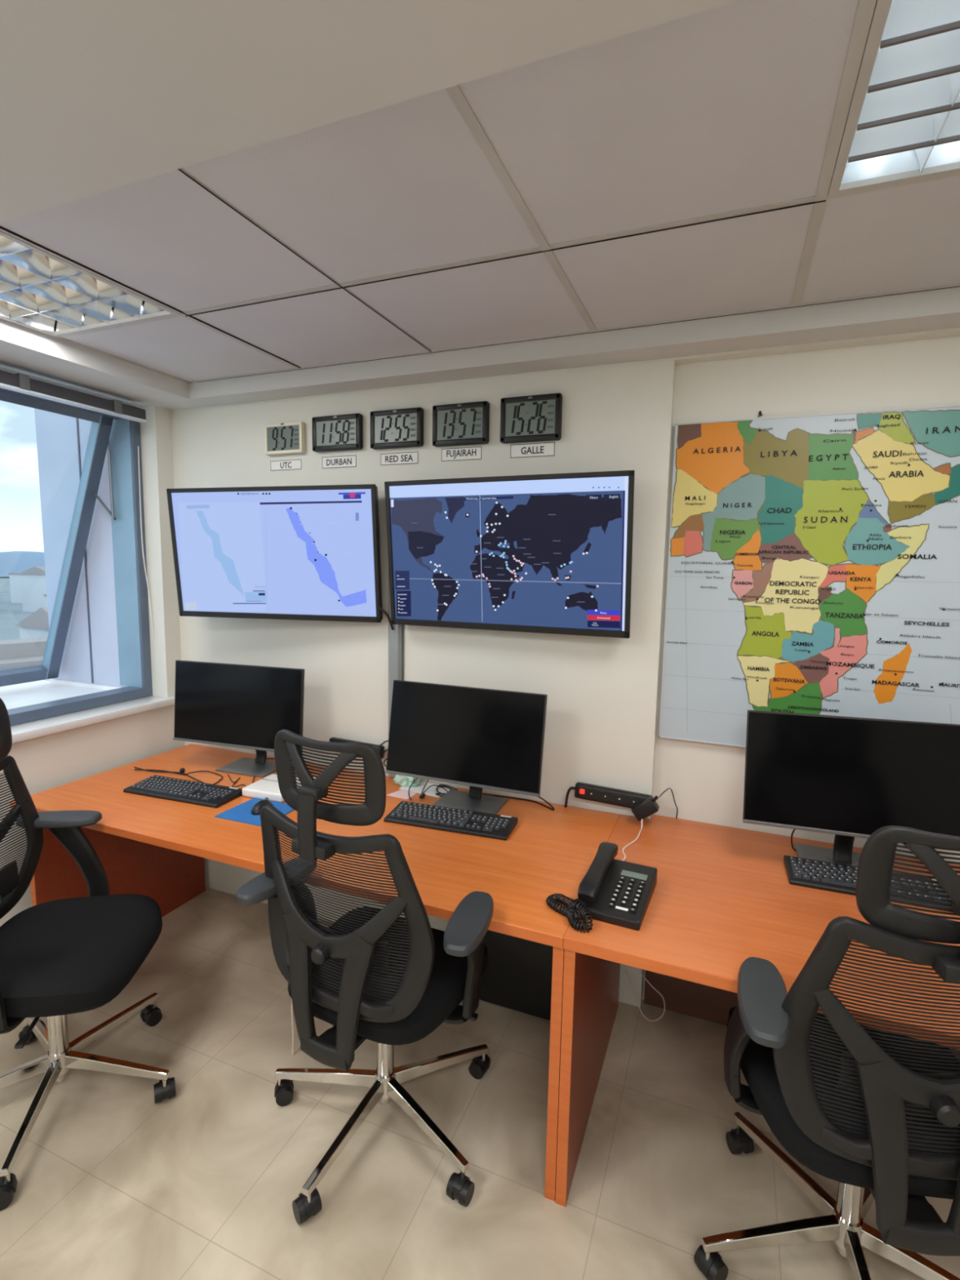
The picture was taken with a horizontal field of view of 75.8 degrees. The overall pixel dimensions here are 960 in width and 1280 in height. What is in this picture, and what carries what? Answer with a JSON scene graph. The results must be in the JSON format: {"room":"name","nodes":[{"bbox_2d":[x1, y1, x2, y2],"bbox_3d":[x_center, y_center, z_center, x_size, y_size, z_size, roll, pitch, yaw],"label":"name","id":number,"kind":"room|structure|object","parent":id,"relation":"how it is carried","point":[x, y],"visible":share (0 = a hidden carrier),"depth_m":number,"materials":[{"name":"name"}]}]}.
{"room":"control room","nodes":[
{"label":"control room","id":0,"kind":"room"},
{"bbox_2d":[34,408,128,687],"bbox_3d":[-1.917,-0.605,3.244,0.590,2.500,0.375,4,7,22],"label":"wall","id":1,"kind":"structure","parent":0,"point":[56,437],"depth_m":3.10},
{"bbox_2d":[75,417,93,683],"bbox_3d":[-1.968,-0.753,3.045,0.010,1.960,0.009,4,7,22],"label":"trim","id":2,"kind":"structure","parent":1,"relation":"attached to","point":[77,419],"depth_m":3.10,"materials":[{"name":"grey metal"}]},
{"bbox_2d":[0,405,184,926],"bbox_3d":[-2.541,0.194,0.698,0.150,2.700,5.200,4,7,22],"label":"wall","id":3,"kind":"structure","parent":0,"point":[48,762],"depth_m":2.90,"materials":[{"name":"paint"}]},
{"bbox_2d":[0,367,155,725],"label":"window","id":4,"kind":"structure","parent":3,"relation":"in","point":[121,436],"depth_m":2.94,"materials":[{"name":"metal"}]},
{"bbox_2d":[10,695,174,743],"bbox_3d":[-2.213,0.469,1.518,0.180,0.036,3.480,4,7,22],"label":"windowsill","id":5,"kind":"structure","parent":3,"relation":"attached to","point":[45,726],"depth_m":2.64,"materials":[{"name":"stone"}]},
{"bbox_2d":[0,887,959,1279],"bbox_3d":[-0.302,1.737,0.008,5.500,0.120,5.700,4,7,22],"label":"floor","id":6,"kind":"structure","parent":0,"point":[202,1182],"depth_m":1.75,"materials":[{"name":"tile"}]},
{"bbox_2d":[0,697,175,1210],"bbox_3d":[-1.288,0.809,1.845,0.699,1.250,0.702,0,7,-7],"label":"office chair","id":7,"kind":"object","parent":6,"relation":"on","point":[59,958],"visible":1,"depth_m":1.91,"materials":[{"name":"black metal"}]},
{"bbox_2d":[9,743,620,1201],"bbox_3d":[-0.631,1.007,2.366,2.142,0.755,0.850,4,7,22],"label":"desk","id":8,"kind":"object","parent":6,"relation":"on","point":[156,848],"visible":0.59,"depth_m":2.13,"materials":[{"name":"brown wood"}]},
{"bbox_2d":[133,766,222,784],"bbox_3d":[-1.296,0.566,2.670,0.479,0.022,0.127,4,7,22],"label":"cable","id":9,"kind":"object","parent":8,"relation":"on","point":[182,771],"visible":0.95,"depth_m":2.67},
{"bbox_2d":[123,774,242,808],"bbox_3d":[-1.174,0.594,2.442,0.456,0.027,0.155,3,7,18],"label":"keyboard","id":10,"kind":"object","parent":8,"relation":"on","point":[200,793],"visible":0.98,"depth_m":2.42,"materials":[{"name":"black plastic"}]},
{"bbox_2d":[173,660,304,777],"bbox_3d":[-1.020,0.334,2.725,0.652,0.480,0.211,3,7,18],"label":"monitor","id":11,"kind":"object","parent":8,"relation":"on","point":[244,706],"visible":0.94,"depth_m":2.64,"materials":[{"name":"black plastic"}]},
{"bbox_2d":[227,758,275,787],"bbox_3d":[-1.012,0.581,2.659,0.152,0.004,0.447,0,7,-5],"label":"cable","id":12,"kind":"object","parent":8,"relation":"on","point":[266,758],"visible":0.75,"depth_m":2.58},
{"bbox_2d":[214,797,293,826],"bbox_3d":[-0.814,0.633,2.272,0.223,0.004,0.200,4,7,22],"label":"mouse pad","id":13,"kind":"object","parent":8,"relation":"on","point":[242,813],"visible":0.5,"depth_m":2.26,"materials":[{"name":"fabric"}]},
{"bbox_2d":[251,797,272,814],"bbox_3d":[-0.807,0.611,2.283,0.061,0.035,0.105,2,7,12],"label":"computer mouse","id":14,"kind":"object","parent":13,"relation":"on","point":[257,807],"visible":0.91,"depth_m":2.26,"materials":[{"name":"black plastic"}]},
{"bbox_2d":[241,773,302,802],"bbox_3d":[-0.815,0.589,2.474,0.190,0.040,0.190,3,7,19],"label":"box","id":15,"kind":"object","parent":8,"relation":"on","point":[268,786],"visible":0.61,"depth_m":2.41,"materials":[{"name":"white plastic"}]},
{"bbox_2d":[291,1000,293,1054],"bbox_3d":[-0.626,1.055,2.081,0.013,0.722,0.046,5,8,29],"label":"cord","id":16,"kind":"object","parent":8,"relation":"hanging from","point":[292,1022],"visible":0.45,"depth_m":2.10,"materials":[{"name":"plastic"}]},
{"bbox_2d":[381,749,387,766],"bbox_3d":[-0.375,0.508,2.604,0.126,0.103,0.027,5,8,31],"label":"cable","id":17,"kind":"object","parent":8,"relation":"on","point":[384,752],"visible":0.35,"depth_m":2.62,"materials":[{"name":"black plastic"}]},
{"bbox_2d":[386,789,417,799],"bbox_3d":[-0.313,0.618,2.478,0.100,0.001,0.090,4,7,22],"label":"paper slip","id":18,"kind":"object","parent":8,"relation":"on","point":[402,793],"visible":0.86,"depth_m":2.47,"materials":[{"name":"pink paper"}]},
{"bbox_2d":[393,774,420,786],"bbox_3d":[-0.305,0.572,2.586,0.118,0.062,0.088,4,7,22],"label":"plastic bag","id":19,"kind":"object","parent":8,"relation":"on","point":[402,780],"visible":0.66,"depth_m":2.55,"materials":[{"name":"green plastic"}]},
{"bbox_2d":[408,777,417,800],"bbox_3d":[-0.260,0.568,2.459,0.077,0.107,0.119,4,7,22],"label":"cable","id":20,"kind":"object","parent":8,"relation":"on","point":[416,778],"visible":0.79,"depth_m":2.49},
{"bbox_2d":[399,781,456,797],"bbox_3d":[-0.219,0.612,2.536,0.210,0.001,0.130,4,7,22],"label":"paper sheet","id":21,"kind":"object","parent":8,"relation":"on","point":[431,791],"visible":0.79,"depth_m":2.53,"materials":[{"name":"white paper"}]},
{"bbox_2d":[419,779,448,798],"bbox_3d":[-0.187,0.557,2.476,0.092,0.126,0.150,5,8,28],"label":"cable","id":22,"kind":"object","parent":8,"relation":"on","point":[423,795],"visible":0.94,"depth_m":2.48,"materials":[{"name":"black rubber"}]},
{"bbox_2d":[435,784,457,796],"bbox_3d":[-0.132,0.612,2.496,0.123,0.014,0.105,4,7,22],"label":"cable","id":23,"kind":"object","parent":8,"relation":"on","point":[437,793],"visible":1,"depth_m":2.53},
{"bbox_2d":[383,800,517,840],"bbox_3d":[-0.104,0.641,2.210,0.456,0.027,0.155,3,7,17],"label":"keyboard","id":24,"kind":"object","parent":8,"relation":"on","point":[500,827],"visible":1,"depth_m":2.19,"materials":[{"name":"black plastic"}]},
{"bbox_2d":[385,680,547,813],"bbox_3d":[-0.036,0.401,2.338,0.605,0.475,0.240,4,7,22],"label":"monitor","id":25,"kind":"object","parent":8,"relation":"on","point":[476,738],"visible":0.95,"depth_m":2.26,"materials":[{"name":"black plastic"}]},
{"bbox_2d":[482,793,555,810],"bbox_3d":[0.122,0.567,2.350,0.320,0.148,0.180,4,7,22],"label":"cable","id":26,"kind":"object","parent":8,"relation":"on","point":[539,797],"visible":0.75,"depth_m":2.42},
{"bbox_2d":[235,728,493,1224],"bbox_3d":[-0.275,0.836,1.770,0.743,1.250,0.673,4,8,26],"label":"office chair","id":27,"kind":"object","parent":6,"relation":"on","point":[384,977],"visible":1,"depth_m":1.58,"materials":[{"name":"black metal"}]},
{"bbox_2d":[479,929,553,1020],"bbox_3d":[0.159,1.173,2.373,0.460,0.450,0.191,4,7,22],"label":"computer tower","id":28,"kind":"object","parent":6,"relation":"on","point":[517,975],"visible":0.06,"depth_m":2.29,"materials":[{"name":"black plastic"}]},
{"bbox_2d":[555,813,959,1207],"bbox_3d":[1.230,1.126,1.642,1.858,0.755,0.898,4,7,22],"label":"desk","id":29,"kind":"object","parent":6,"relation":"on","point":[722,897],"visible":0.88,"depth_m":1.68,"materials":[{"name":"brown wood"}]},
{"bbox_2d":[546,841,657,933],"bbox_3d":[0.334,0.673,1.706,0.257,0.099,0.355,4,8,25],"label":"telephone","id":30,"kind":"object","parent":29,"relation":"on","point":[612,891],"visible":1,"depth_m":1.66,"materials":[{"name":"black plastic"}]},
{"bbox_2d":[622,818,642,861],"bbox_3d":[0.490,0.664,2.033,0.025,0.047,0.377,5,8,27],"label":"cable","id":31,"kind":"object","parent":29,"relation":"on","point":[638,835],"visible":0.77,"depth_m":2.07,"materials":[{"name":"white plastic"}]},
{"bbox_2d":[623,968,665,1021],"bbox_3d":[0.612,1.333,2.310,0.160,0.165,0.028,5,8,28],"label":"cable","id":32,"kind":"object","parent":29,"relation":"hanging from","point":[624,969],"visible":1,"depth_m":2.31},
{"bbox_2d":[659,787,677,818],"bbox_3d":[0.680,0.604,2.236,0.130,0.142,0.019,-6,9,-44],"label":"cable","id":33,"kind":"object","parent":29,"relation":"on","point":[668,788],"visible":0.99,"depth_m":2.26,"materials":[{"name":"black rubber"}]},
{"bbox_2d":[791,829,833,861],"bbox_3d":[1.043,0.628,1.971,0.141,0.154,0.101,-1,7,-15],"label":"cable","id":34,"kind":"object","parent":29,"relation":"on","point":[793,830],"visible":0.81,"depth_m":2.00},
{"bbox_2d":[742,710,959,866],"bbox_3d":[1.135,0.461,1.898,0.607,0.500,0.250,4,7,22],"label":"monitor","id":35,"kind":"object","parent":29,"relation":"on","point":[847,778],"visible":0.88,"depth_m":1.81,"materials":[{"name":"black plastic"}]},
{"bbox_2d":[783,855,955,912],"bbox_3d":[1.152,0.711,1.808,0.456,0.027,0.155,4,7,20],"label":"keyboard","id":36,"kind":"object","parent":29,"relation":"on","point":[802,872],"visible":0.62,"depth_m":1.81,"materials":[{"name":"black plastic"}]},
{"bbox_2d":[693,825,959,1279],"bbox_3d":[0.872,0.916,1.392,0.697,1.220,0.683,2,7,7],"label":"office chair","id":37,"kind":"object","parent":6,"relation":"on","point":[875,1113],"visible":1,"depth_m":1.19,"materials":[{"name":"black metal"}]},
{"bbox_2d":[0,0,959,410],"bbox_3d":[-0.253,-0.798,-0.353,5.050,0.239,5.200,4,7,22],"label":"ceiling","id":38,"kind":"structure","parent":0,"point":[96,96],"depth_m":0.95,"materials":[{"name":"paint"}]},
{"bbox_2d":[0,231,180,337],"bbox_3d":[-1.341,-1.069,1.795,0.596,0.095,0.596,4,7,22],"label":"ceiling lamp","id":39,"kind":"object","parent":38,"relation":"attached to","point":[41,291],"visible":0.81,"depth_m":1.91,"materials":[{"name":"metal"}]},
{"bbox_2d":[0,169,335,311],"bbox_3d":[-0.793,-0.996,1.559,0.598,0.015,0.639,4,7,22],"label":"tile","id":40,"kind":"structure","parent":38,"relation":"attached to","point":[166,237],"depth_m":1.53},
{"bbox_2d":[64,315,293,381],"bbox_3d":[-1.117,-1.096,2.343,0.595,0.015,0.576,4,7,22],"label":"tile","id":41,"kind":"structure","parent":38,"relation":"attached to","point":[180,347],"depth_m":2.30,"materials":[{"name":"white tile"}]},
{"bbox_2d":[191,288,428,367],"bbox_3d":[-0.563,-1.060,2.120,0.598,0.015,0.576,4,7,22],"label":"tile","id":42,"kind":"structure","parent":38,"relation":"attached to","point":[330,326],"depth_m":2.08,"materials":[{"name":"white tile"}]},
{"bbox_2d":[182,88,538,283],"bbox_3d":[-0.237,-0.960,1.335,0.598,0.015,0.639,4,7,22],"label":"tile","id":43,"kind":"structure","parent":38,"relation":"attached to","point":[406,185],"depth_m":1.30,"materials":[{"name":"white tile"}]},
{"bbox_2d":[346,252,589,350],"bbox_3d":[-0.007,-1.023,1.896,0.598,0.015,0.576,4,7,22],"label":"tile","id":44,"kind":"structure","parent":38,"relation":"attached to","point":[521,297],"depth_m":1.85,"materials":[{"name":"white tile"}]},
{"bbox_2d":[458,0,858,244],"bbox_3d":[0.318,-0.923,1.112,0.598,0.015,0.639,4,7,22],"label":"tile","id":45,"kind":"structure","parent":38,"relation":"attached to","point":[729,107],"depth_m":1.07,"materials":[{"name":"white tile"}]},
{"bbox_2d":[552,204,813,329],"bbox_3d":[0.548,-0.987,1.672,0.598,0.015,0.576,4,7,22],"label":"tile","id":46,"kind":"structure","parent":38,"relation":"attached to","point":[750,262],"depth_m":1.62,"materials":[{"name":"white tile"}]},
{"bbox_2d":[800,175,959,303],"bbox_3d":[1.104,-0.950,1.449,0.598,0.015,0.576,4,7,22],"label":"tile","id":47,"kind":"structure","parent":38,"relation":"attached to","point":[904,237],"depth_m":1.47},
{"bbox_2d":[827,0,959,196],"bbox_3d":[0.890,-0.922,0.896,0.596,0.095,0.596,4,7,22],"label":"ceiling lamp","id":48,"kind":"object","parent":38,"relation":"attached to","point":[902,126],"visible":0.98,"depth_m":1.05,"materials":[{"name":"metal"}]},
{"bbox_2d":[171,327,959,1007],"bbox_3d":[0.825,0.065,2.264,5.200,2.700,0.250,4,7,22],"label":"wall","id":49,"kind":"structure","parent":0,"point":[602,728],"depth_m":2.31,"materials":[{"name":"paint"}]},
{"bbox_2d":[166,484,382,622],"bbox_3d":[-0.870,-0.371,2.675,0.970,0.564,0.180,3,7,13],"label":"wall screen","id":50,"kind":"object","parent":49,"relation":"attached to","point":[300,553],"visible":1,"depth_m":2.61,"materials":[{"name":"black plastic"}]},
{"bbox_2d":[379,605,394,630],"bbox_3d":[-0.399,-0.118,2.559,0.080,0.154,0.038,4,7,22],"label":"cable","id":51,"kind":"object","parent":50,"relation":"hanging from","point":[380,607],"visible":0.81,"depth_m":2.55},
{"bbox_2d":[264,421,305,455],"bbox_3d":[-0.853,-0.879,2.693,0.202,0.131,0.032,4,7,22],"label":"wall clock","id":52,"kind":"object","parent":49,"relation":"attached to","point":[282,438],"visible":1,"depth_m":2.68,"materials":[{"name":"beige plastic"}]},
{"bbox_2d":[270,459,302,471],"bbox_3d":[-0.857,-0.772,2.722,0.168,0.042,0.002,4,7,22],"label":"paper label","id":53,"kind":"object","parent":49,"relation":"attached to","point":[291,464],"visible":1,"depth_m":2.72,"materials":[{"name":"white paper"}]},
{"bbox_2d":[311,413,363,452],"bbox_3d":[-0.599,-0.869,2.590,0.239,0.143,0.032,4,7,22],"label":"wall clock","id":54,"kind":"object","parent":49,"relation":"attached to","point":[338,432],"visible":1,"depth_m":2.58,"materials":[{"name":"black plastic"}]},
{"bbox_2d":[322,454,356,468],"bbox_3d":[-0.598,-0.756,2.618,0.172,0.048,0.002,4,7,22],"label":"paper label","id":55,"kind":"object","parent":49,"relation":"attached to","point":[343,461],"visible":1,"depth_m":2.62,"materials":[{"name":"white paper"}]},
{"bbox_2d":[328,737,384,759],"bbox_3d":[-0.543,0.474,2.702,0.271,0.066,0.041,4,7,22],"label":"power strip","id":56,"kind":"object","parent":49,"relation":"attached to","point":[381,748],"visible":0.22,"depth_m":2.69,"materials":[{"name":"black plastic"}]},
{"bbox_2d":[388,575,404,777],"bbox_3d":[-0.357,0.044,2.596,0.072,1.100,0.024,4,7,22],"label":"cable conduit","id":57,"kind":"object","parent":49,"relation":"attached to","point":[396,637],"visible":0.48,"depth_m":2.59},
{"bbox_2d":[369,407,423,449],"bbox_3d":[-0.336,-0.851,2.484,0.235,0.149,0.032,4,7,22],"label":"wall clock","id":58,"kind":"object","parent":49,"relation":"attached to","point":[397,428],"visible":1,"depth_m":2.47,"materials":[{"name":"black plastic"}]},
{"bbox_2d":[380,451,417,465],"bbox_3d":[-0.329,-0.738,2.509,0.174,0.046,0.002,4,7,22],"label":"paper label","id":59,"kind":"object","parent":49,"relation":"attached to","point":[402,458],"visible":1,"depth_m":2.51,"materials":[{"name":"white paper"}]},
{"bbox_2d":[432,400,489,447],"bbox_3d":[-0.075,-0.832,2.379,0.232,0.155,0.032,4,7,22],"label":"wall clock","id":60,"kind":"object","parent":49,"relation":"attached to","point":[466,423],"visible":1,"depth_m":2.37,"materials":[{"name":"black plastic"}]},
{"bbox_2d":[441,446,481,461],"bbox_3d":[-0.073,-0.725,2.405,0.171,0.048,0.002,4,7,22],"label":"paper label","id":61,"kind":"object","parent":49,"relation":"attached to","point":[462,453],"visible":1,"depth_m":2.40,"materials":[{"name":"white paper"}]},
{"bbox_2d":[0,0,959,383],"bbox_3d":[0.526,-0.941,1.339,4.407,0.011,1.219,4,7,22],"label":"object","id":62,"kind":"structure","parent":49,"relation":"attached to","point":[865,8],"depth_m":1.44,"materials":[{"name":"metal"}]},
{"bbox_2d":[0,168,959,382],"bbox_3d":[0.012,-0.972,1.545,3.197,0.008,1.218,4,7,22],"label":"trim","id":63,"kind":"structure","parent":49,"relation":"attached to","point":[180,170],"depth_m":1.68,"materials":[{"name":"white metal"}]},
{"bbox_2d":[384,470,634,638],"bbox_3d":[0.090,-0.316,2.309,0.960,0.564,0.140,4,7,23],"label":"wall screen","id":64,"kind":"object","parent":49,"relation":"attached to","point":[541,553],"visible":1,"depth_m":2.25,"materials":[{"name":"black plastic"}]},
{"bbox_2d":[499,392,562,443],"bbox_3d":[0.187,-0.815,2.273,0.232,0.163,0.032,4,7,22],"label":"wall clock","id":65,"kind":"object","parent":49,"relation":"attached to","point":[532,418],"visible":1,"depth_m":2.26,"materials":[{"name":"black plastic"}]},
{"bbox_2d":[510,442,555,457],"bbox_3d":[0.195,-0.707,2.298,0.172,0.049,0.002,4,7,22],"label":"paper label","id":66,"kind":"object","parent":49,"relation":"attached to","point":[543,449],"visible":1,"depth_m":2.30,"materials":[{"name":"white paper"}]},
{"bbox_2d":[574,782,652,808],"bbox_3d":[0.494,0.582,2.291,0.286,0.069,0.041,4,7,22],"label":"power strip","id":67,"kind":"object","parent":49,"relation":"attached to","point":[624,798],"visible":0.84,"depth_m":2.28,"materials":[{"name":"black plastic"}]},
{"bbox_2d":[564,786,575,807],"bbox_3d":[0.344,0.599,2.353,0.041,0.084,0.009,4,7,22],"label":"cable","id":68,"kind":"object","parent":67,"relation":"attached to","point":[570,788],"visible":1,"depth_m":2.35,"materials":[{"name":"black rubber"}]},
{"bbox_2d":[579,788,584,794],"bbox_3d":[0.384,0.569,2.316,0.018,0.018,0.005,6,2,22],"label":"switch","id":69,"kind":"object","parent":67,"relation":"attached to","point":[581,791],"depth_m":2.31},
{"bbox_2d":[589,789,599,799],"bbox_3d":[0.426,0.575,2.301,0.038,0.038,0.004,6,2,22],"label":"socket","id":70,"kind":"object","parent":67,"relation":"attached to","point":[595,794],"depth_m":2.30,"materials":[{"name":"black plastic"}]},
{"bbox_2d":[603,791,613,801],"bbox_3d":[0.474,0.580,2.282,0.038,0.038,0.004,6,2,22],"label":"socket","id":71,"kind":"object","parent":67,"relation":"attached to","point":[609,797],"depth_m":2.28,"materials":[{"name":"plastic"}]},
{"bbox_2d":[617,794,627,804],"bbox_3d":[0.522,0.585,2.263,0.038,0.038,0.004,6,2,22],"label":"socket","id":72,"kind":"object","parent":67,"relation":"attached to","point":[623,800],"depth_m":2.26,"materials":[{"name":"plastic"}]},
{"bbox_2d":[631,796,641,805],"bbox_3d":[0.570,0.590,2.244,0.038,0.038,0.004,6,2,22],"label":"socket","id":73,"kind":"object","parent":67,"relation":"attached to","point":[636,799],"depth_m":2.24,"materials":[{"name":"plastic"}]},
{"bbox_2d":[631,795,659,821],"bbox_3d":[0.592,0.598,2.205,0.093,0.098,0.045,4,7,22],"label":"plug adapter","id":74,"kind":"object","parent":67,"relation":"attached to","point":[648,806],"visible":1,"depth_m":2.19,"materials":[{"name":"black plastic"}]},
{"bbox_2d":[658,404,959,747],"bbox_3d":[1.413,-0.146,1.903,1.608,1.110,0.025,4,7,22],"label":"map","id":75,"kind":"object","parent":49,"relation":"attached to","point":[814,560],"visible":1,"depth_m":2.01},
{"label":"outside","id":76,"kind":"structure","parent":0,"visible":0},
{"bbox_2d":[0,577,33,640],"bbox_3d":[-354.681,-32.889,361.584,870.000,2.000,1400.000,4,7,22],"label":"ground","id":77,"kind":"structure","parent":76,"point":[11,614],"depth_m":172.18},
{"bbox_2d":[8,573,22,603],"bbox_3d":[-154.227,-19.495,220.971,14.680,11.937,18.295,2,7,7],"label":"house","id":78,"kind":"structure","parent":77,"relation":"on","point":[15,578],"depth_m":212.90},
{"bbox_2d":[0,637,47,670],"bbox_3d":[-47.155,3.718,63.181,9.491,7.238,16.618,6,9,37],"label":"house","id":79,"kind":"structure","parent":77,"relation":"on","point":[26,652],"depth_m":61.28,"materials":[{"name":"white paint"}]},
{"bbox_2d":[14,607,48,639],"bbox_3d":[-51.366,-0.053,84.167,13.244,9.568,15.073,5,8,27],"label":"house","id":80,"kind":"structure","parent":77,"relation":"on","point":[36,625],"depth_m":78.17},
{"bbox_2d":[19,566,46,612],"bbox_3d":[-127.297,-15.417,185.105,11.732,13.339,13.470,2,7,10],"label":"house","id":81,"kind":"structure","parent":77,"relation":"on","point":[33,586],"depth_m":179.14,"materials":[{"name":"white paint"}]},
{"bbox_2d":[43,594,47,607],"bbox_3d":[-80.594,-5.926,126.819,9.588,10.032,11.979,6,8,34],"label":"house","id":82,"kind":"structure","parent":77,"relation":"on","point":[45,595],"depth_m":124.09,"materials":[{"name":"white"}]},
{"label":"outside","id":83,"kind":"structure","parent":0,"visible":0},
{"bbox_2d":[0,551,44,577],"bbox_3d":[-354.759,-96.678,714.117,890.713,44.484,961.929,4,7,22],"label":"hills","id":84,"kind":"structure","parent":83,"point":[12,562],"depth_m":541.13,"materials":[{"name":"blue"}]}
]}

